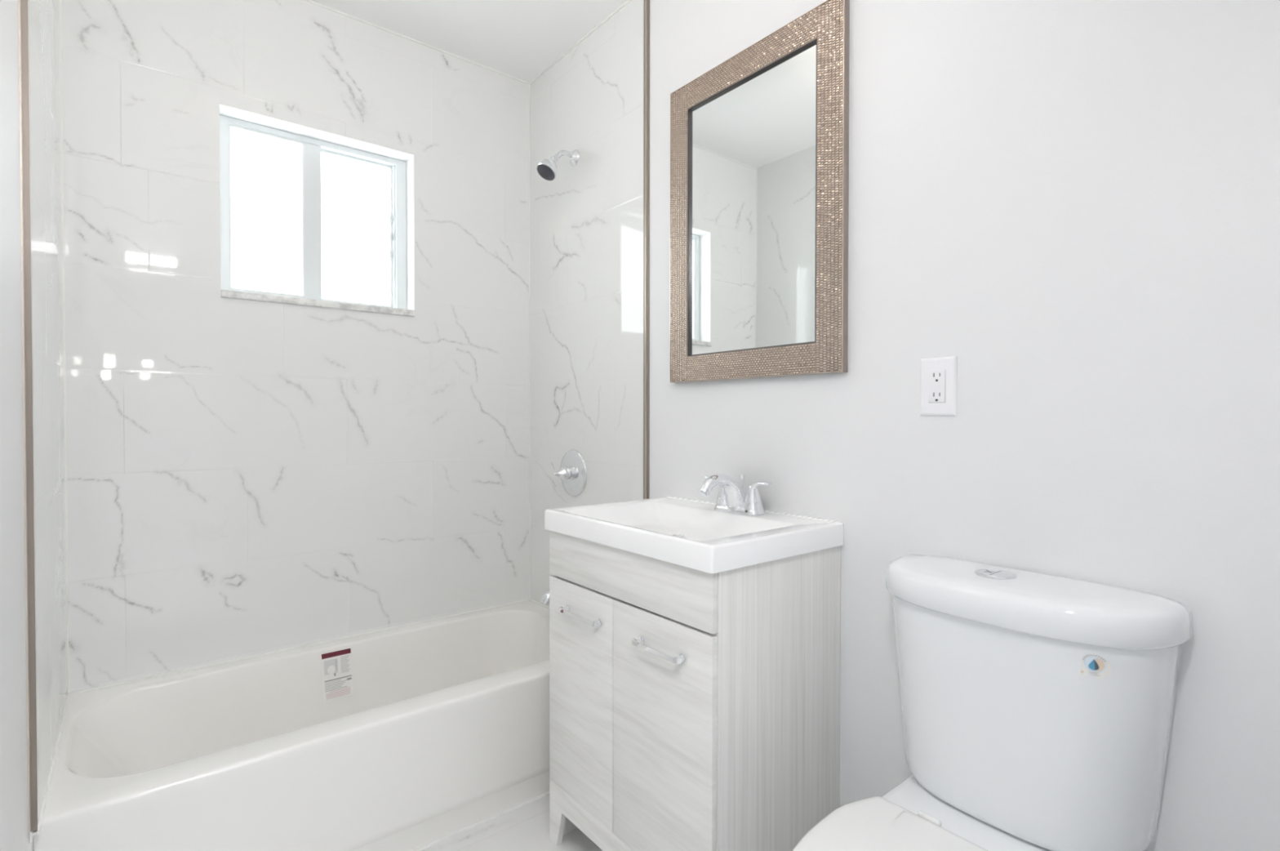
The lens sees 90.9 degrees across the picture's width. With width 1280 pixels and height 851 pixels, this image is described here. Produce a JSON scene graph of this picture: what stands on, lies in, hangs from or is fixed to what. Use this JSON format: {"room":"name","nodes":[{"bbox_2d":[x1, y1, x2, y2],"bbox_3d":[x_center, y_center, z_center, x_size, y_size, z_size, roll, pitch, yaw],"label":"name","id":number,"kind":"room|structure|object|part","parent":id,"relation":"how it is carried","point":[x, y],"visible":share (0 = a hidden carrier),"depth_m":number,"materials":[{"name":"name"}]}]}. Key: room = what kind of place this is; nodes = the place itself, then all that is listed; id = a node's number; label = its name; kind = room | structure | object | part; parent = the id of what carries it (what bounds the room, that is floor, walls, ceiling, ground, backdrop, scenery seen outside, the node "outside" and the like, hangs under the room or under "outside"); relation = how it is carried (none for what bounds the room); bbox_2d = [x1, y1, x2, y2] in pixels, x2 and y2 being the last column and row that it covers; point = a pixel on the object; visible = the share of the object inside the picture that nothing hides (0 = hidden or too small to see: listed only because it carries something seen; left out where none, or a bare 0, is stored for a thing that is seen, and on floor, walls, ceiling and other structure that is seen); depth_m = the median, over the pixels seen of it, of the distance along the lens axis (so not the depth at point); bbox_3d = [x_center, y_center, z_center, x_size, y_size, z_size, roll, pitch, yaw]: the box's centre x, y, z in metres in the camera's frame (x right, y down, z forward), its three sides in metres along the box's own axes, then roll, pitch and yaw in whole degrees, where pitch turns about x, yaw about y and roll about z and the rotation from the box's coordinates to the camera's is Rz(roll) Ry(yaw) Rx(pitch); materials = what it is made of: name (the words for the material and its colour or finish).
{"room":"bathroom","nodes":[
{"label":"bathroom","id":0,"kind":"room"},
{"bbox_2d":[0,0,33,850],"bbox_3d":[-0.909,-0.140,0.794,0.100,2.660,2.550,-1,1,-39],"label":"wall","id":1,"kind":"structure","parent":0,"point":[14,834],"depth_m":1.07,"materials":[{"name":"white paint"}]},
{"bbox_2d":[17,0,38,832],"bbox_3d":[-1.162,-0.349,1.193,0.012,2.255,0.022,-1,1,-39],"label":"trim","id":2,"kind":"structure","parent":1,"relation":"attached to","point":[23,5],"depth_m":1.20,"materials":[{"name":"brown metal"}]},
{"bbox_2d":[29,831,33,842],"bbox_3d":[-1.188,0.788,1.233,0.004,0.028,0.053,-1,1,-39],"label":"trim","id":3,"kind":"structure","parent":1,"relation":"attached to","point":[31,836],"depth_m":1.21,"materials":[{"name":"white"}]},
{"bbox_2d":[28,0,67,822],"bbox_3d":[-1.415,-0.348,1.512,0.001,2.265,0.792,-1,1,-39],"label":"tiled wall","id":4,"kind":"structure","parent":0,"point":[44,15],"depth_m":1.45,"materials":[{"name":"tile"}]},
{"bbox_2d":[61,0,529,692],"bbox_3d":[-1.117,-0.161,2.349,1.734,2.660,0.131,-1,1,-39],"label":"wall","id":5,"kind":"structure","parent":0,"point":[246,477],"depth_m":2.15,"materials":[{"name":"tile"}]},
{"bbox_2d":[32,598,549,835],"bbox_3d":[-0.831,0.779,2.002,1.528,0.005,0.790,-1,1,-39],"label":"trim","id":6,"kind":"structure","parent":5,"relation":"attached to","point":[37,831],"depth_m":1.99,"materials":[{"name":"white"}]},
{"bbox_2d":[219,115,415,316],"bbox_3d":[-1.163,-0.735,2.301,0.630,0.626,0.145,-1,1,-39],"label":"window","id":7,"kind":"structure","parent":5,"relation":"in","point":[312,148],"depth_m":2.31,"materials":[{"name":"white plastic"}]},
{"bbox_3d":[-1.294,-0.744,2.243,0.288,0.566,0.022,-1,1,-39],"label":"sash","id":8,"kind":"part","parent":7,"relation":"part of","materials":[{"name":"white glass"}]},
{"bbox_3d":[-1.147,-0.433,2.286,0.630,0.024,0.095,-1,1,-39],"label":"sill","id":9,"kind":"part","parent":7,"relation":"part of","materials":[{"name":"stone"}]},
{"bbox_3d":[-1.109,-0.746,2.422,0.305,0.566,0.019,-1,1,-39],"label":"sash","id":10,"kind":"part","parent":7,"relation":"part of","materials":[{"name":"white glass"}]},
{"bbox_2d":[59,0,631,693],"bbox_3d":[-0.825,-0.353,1.990,1.518,2.267,0.792,-1,1,-39],"label":"trim","id":11,"kind":"structure","parent":5,"relation":"attached to","point":[308,1],"depth_m":2.31,"materials":[{"name":"white"}]},
{"bbox_2d":[310,0,627,82],"bbox_3d":[-0.314,-1.527,1.340,1.734,0.100,2.680,-1,1,-39],"label":"ceiling","id":12,"kind":"structure","parent":0,"point":[520,39],"depth_m":2.33,"materials":[{"name":"white paint"}]},
{"bbox_2d":[420,794,602,850],"bbox_3d":[-0.275,1.184,1.326,1.534,0.001,2.550,-1,1,-39],"label":"floor","id":13,"kind":"structure","parent":0,"point":[526,827],"depth_m":1.80,"materials":[{"name":"tile"}]},
{"bbox_2d":[32,600,550,850],"bbox_3d":[-0.846,0.977,2.023,1.528,0.394,0.741,-1,1,-39],"label":"bathtub","id":14,"kind":"object","parent":13,"relation":"on","point":[409,737],"visible":0.75,"depth_m":1.80,"materials":[{"name":"white ceramic"}]},
{"bbox_2d":[411,791,549,850],"bbox_3d":[-0.618,1.175,1.745,1.528,0.006,0.008,-1,1,-39],"label":"trim","id":15,"kind":"structure","parent":13,"relation":"on","point":[546,793],"depth_m":1.86,"materials":[{"name":"white"}]},
{"bbox_2d":[549,529,840,850],"bbox_3d":[0.111,0.738,1.678,0.482,0.882,0.646,-1,1,-39],"label":"vanity cabinet","id":16,"kind":"object","parent":13,"relation":"on","point":[691,708],"visible":0.91,"depth_m":1.46,"materials":[{"name":"white wood"}]},
{"bbox_3d":[-0.070,0.735,1.937,0.437,0.882,0.016,-1,1,-39],"label":"panel","id":17,"kind":"part","parent":16,"relation":"part of","materials":[{"name":"white wood"}]},
{"bbox_3d":[-0.158,0.496,1.646,0.028,0.017,0.174,-1,1,-39],"label":"handle","id":18,"kind":"part","parent":16,"relation":"part of","materials":[{"name":"silver metal"}]},
{"bbox_3d":[-0.157,0.719,1.683,0.016,0.580,0.300,-1,1,-39],"label":"door","id":19,"kind":"part","parent":16,"relation":"part of","materials":[{"name":"white wood"}]},
{"bbox_3d":[-0.049,1.096,1.554,0.016,0.170,0.644,-1,1,-39],"label":"rail","id":20,"kind":"part","parent":16,"relation":"part of","materials":[{"name":"white wood"}]},
{"bbox_3d":[-0.048,0.361,1.544,0.016,0.125,0.644,-1,1,-39],"label":"drawer","id":21,"kind":"part","parent":16,"relation":"part of","materials":[{"name":"white wood"}]},
{"bbox_3d":[0.038,0.500,1.405,0.028,0.017,0.164,-1,1,-39],"label":"handle","id":22,"kind":"part","parent":16,"relation":"part of","materials":[{"name":"silver metal"}]},
{"bbox_3d":[0.047,0.722,1.431,0.016,0.580,0.341,-1,1,-39],"label":"door","id":23,"kind":"part","parent":16,"relation":"part of","materials":[{"name":"white wood"}]},
{"bbox_2d":[544,495,843,573],"bbox_3d":[0.119,0.267,1.677,0.466,0.060,0.662,-1,1,-39],"label":"sink","id":24,"kind":"object","parent":16,"relation":"in","point":[691,533],"visible":1,"depth_m":1.57,"materials":[{"name":"white ceramic"}]},
{"bbox_2d":[699,473,772,515],"bbox_3d":[0.254,0.183,1.738,0.189,0.110,0.188,0,1,1],"label":"faucet","id":25,"kind":"object","parent":24,"relation":"on","point":[731,496],"visible":1,"depth_m":1.70,"materials":[{"name":"silver metal"}]},
{"bbox_3d":[0.240,0.193,1.783,0.054,0.069,0.054,-1,1,-39],"label":"handle","id":26,"kind":"part","parent":25,"relation":"part of","materials":[{"name":"silver metal"}]},
{"bbox_3d":[0.232,0.181,1.709,0.174,0.106,0.068,-1,1,-39],"label":"spout","id":27,"kind":"part","parent":25,"relation":"part of","materials":[{"name":"silver metal"}]},
{"bbox_3d":[0.273,0.230,1.743,0.058,0.016,0.164,-1,1,-39],"label":"plate","id":28,"kind":"part","parent":25,"relation":"part of","materials":[{"name":"silver metal"}]},
{"bbox_3d":[0.286,0.182,1.761,0.012,0.088,0.012,-1,1,-39],"label":"lift rod","id":29,"kind":"part","parent":25,"relation":"part of","materials":[{"name":"silver metal"}]},
{"bbox_3d":[0.306,0.194,1.702,0.054,0.069,0.054,-1,1,-39],"label":"handle","id":30,"kind":"part","parent":25,"relation":"part of","materials":[{"name":"silver metal"}]},
{"bbox_3d":[0.318,0.169,1.679,0.022,0.043,0.077,-1,1,-39],"label":"lever","id":31,"kind":"part","parent":25,"relation":"part of","materials":[{"name":"silver metal"}]},
{"bbox_3d":[0.327,0.742,1.448,0.437,0.882,0.016,-1,1,-39],"label":"panel","id":32,"kind":"part","parent":16,"relation":"part of","materials":[{"name":"white wood"}]},
{"bbox_2d":[792,553,1192,850],"bbox_3d":[0.465,0.737,1.006,0.764,0.903,0.503,-1,1,-39],"label":"toilet","id":33,"kind":"object","parent":13,"relation":"on","point":[1037,708],"visible":1,"depth_m":1.08,"materials":[{"name":"white ceramic"}]},
{"bbox_3d":[0.381,0.725,0.938,0.490,0.020,0.399,-1,1,-39],"label":"seat","id":34,"kind":"part","parent":33,"relation":"part of","materials":[{"name":"white plastic"}]},
{"bbox_3d":[0.688,0.534,1.184,0.189,0.381,0.478,-1,1,-39],"label":"tank","id":35,"kind":"part","parent":33,"relation":"part of","materials":[{"name":"white ceramic"}]},
{"bbox_3d":[0.682,0.319,1.177,0.204,0.063,0.503,-1,1,-39],"label":"tank lid","id":36,"kind":"part","parent":33,"relation":"part of","materials":[{"name":"white ceramic"}]},
{"bbox_2d":[529,0,643,606],"bbox_3d":[-0.235,-0.360,2.468,0.002,2.265,0.792,-1,1,-39],"label":"tiled wall","id":37,"kind":"structure","parent":0,"point":[586,223],"depth_m":2.41,"materials":[{"name":"tile"}]},
{"bbox_2d":[540,589,549,604],"bbox_3d":[-0.321,0.660,2.469,0.149,0.075,0.068,-1,1,-39],"label":"tub spout","id":38,"kind":"object","parent":37,"relation":"attached to","point":[545,597],"visible":0.2,"depth_m":2.42,"materials":[{"name":"silver metal"}]},
{"bbox_2d":[536,149,579,180],"bbox_3d":[-0.315,-1.012,2.432,0.176,0.142,0.082,-1,1,-39],"label":"shower","id":39,"kind":"object","parent":37,"relation":"attached to","point":[547,169],"visible":1,"depth_m":2.41,"materials":[{"name":"silver metal"}]},
{"bbox_3d":[-0.294,-1.041,2.454,0.115,0.061,0.021,-1,1,-39],"label":"shower arm","id":40,"kind":"part","parent":39,"relation":"part of","materials":[{"name":"silver metal"}]},
{"bbox_2d":[553,448,586,496],"bbox_3d":[-0.298,0.189,2.481,0.091,0.188,0.188,-1,1,-39],"label":"shower valve","id":41,"kind":"object","parent":37,"relation":"attached to","point":[572,473],"visible":1,"depth_m":2.47,"materials":[{"name":"silver metal"}]},
{"bbox_3d":[-0.310,0.189,2.471,0.060,0.053,0.053,-1,1,-39],"label":"knob","id":42,"kind":"part","parent":41,"relation":"part of","materials":[{"name":"silver metal"}]},
{"bbox_2d":[648,0,1279,850],"bbox_3d":[0.361,-0.153,1.822,0.100,2.660,2.550,-1,1,-39],"label":"wall","id":43,"kind":"structure","parent":0,"point":[1076,203],"depth_m":1.21,"materials":[{"name":"white paint"}]},
{"bbox_2d":[643,0,649,498],"bbox_3d":[0.022,-0.359,2.152,0.011,2.257,0.022,-1,1,-39],"label":"trim","id":44,"kind":"structure","parent":43,"relation":"attached to","point":[646,2],"depth_m":2.15,"materials":[{"name":"brown metal"}]},
{"bbox_2d":[670,0,849,382],"bbox_3d":[0.304,-0.597,1.787,0.025,0.924,0.632,-1,1,-39],"label":"wall mirror","id":45,"kind":"object","parent":43,"relation":"attached to","point":[759,140],"visible":1,"depth_m":1.74,"materials":[{"name":"beige mirror"}]},
{"bbox_2d":[689,42,816,355],"bbox_3d":[0.306,-0.597,1.788,0.002,0.763,0.470,-1,1,-39],"label":"mirror glass","id":46,"kind":"object","parent":45,"relation":"attached to","point":[753,137],"depth_m":1.76,"materials":[{"name":"silver mirror"}]},
{"bbox_2d":[920,355,957,415],"bbox_3d":[0.651,-0.085,1.379,0.009,0.127,0.080,-1,1,-39],"label":"wall outlet","id":47,"kind":"object","parent":43,"relation":"attached to","point":[938,375],"visible":1,"depth_m":1.37,"materials":[{"name":"white plastic"}]},
{"bbox_2d":[928,369,945,402],"bbox_3d":[0.649,-0.085,1.377,0.004,0.069,0.035,-1,1,-39],"label":"receptacle","id":48,"kind":"object","parent":47,"relation":"attached to","point":[936,377],"depth_m":1.38,"materials":[{"name":"white plastic"}]}
]}

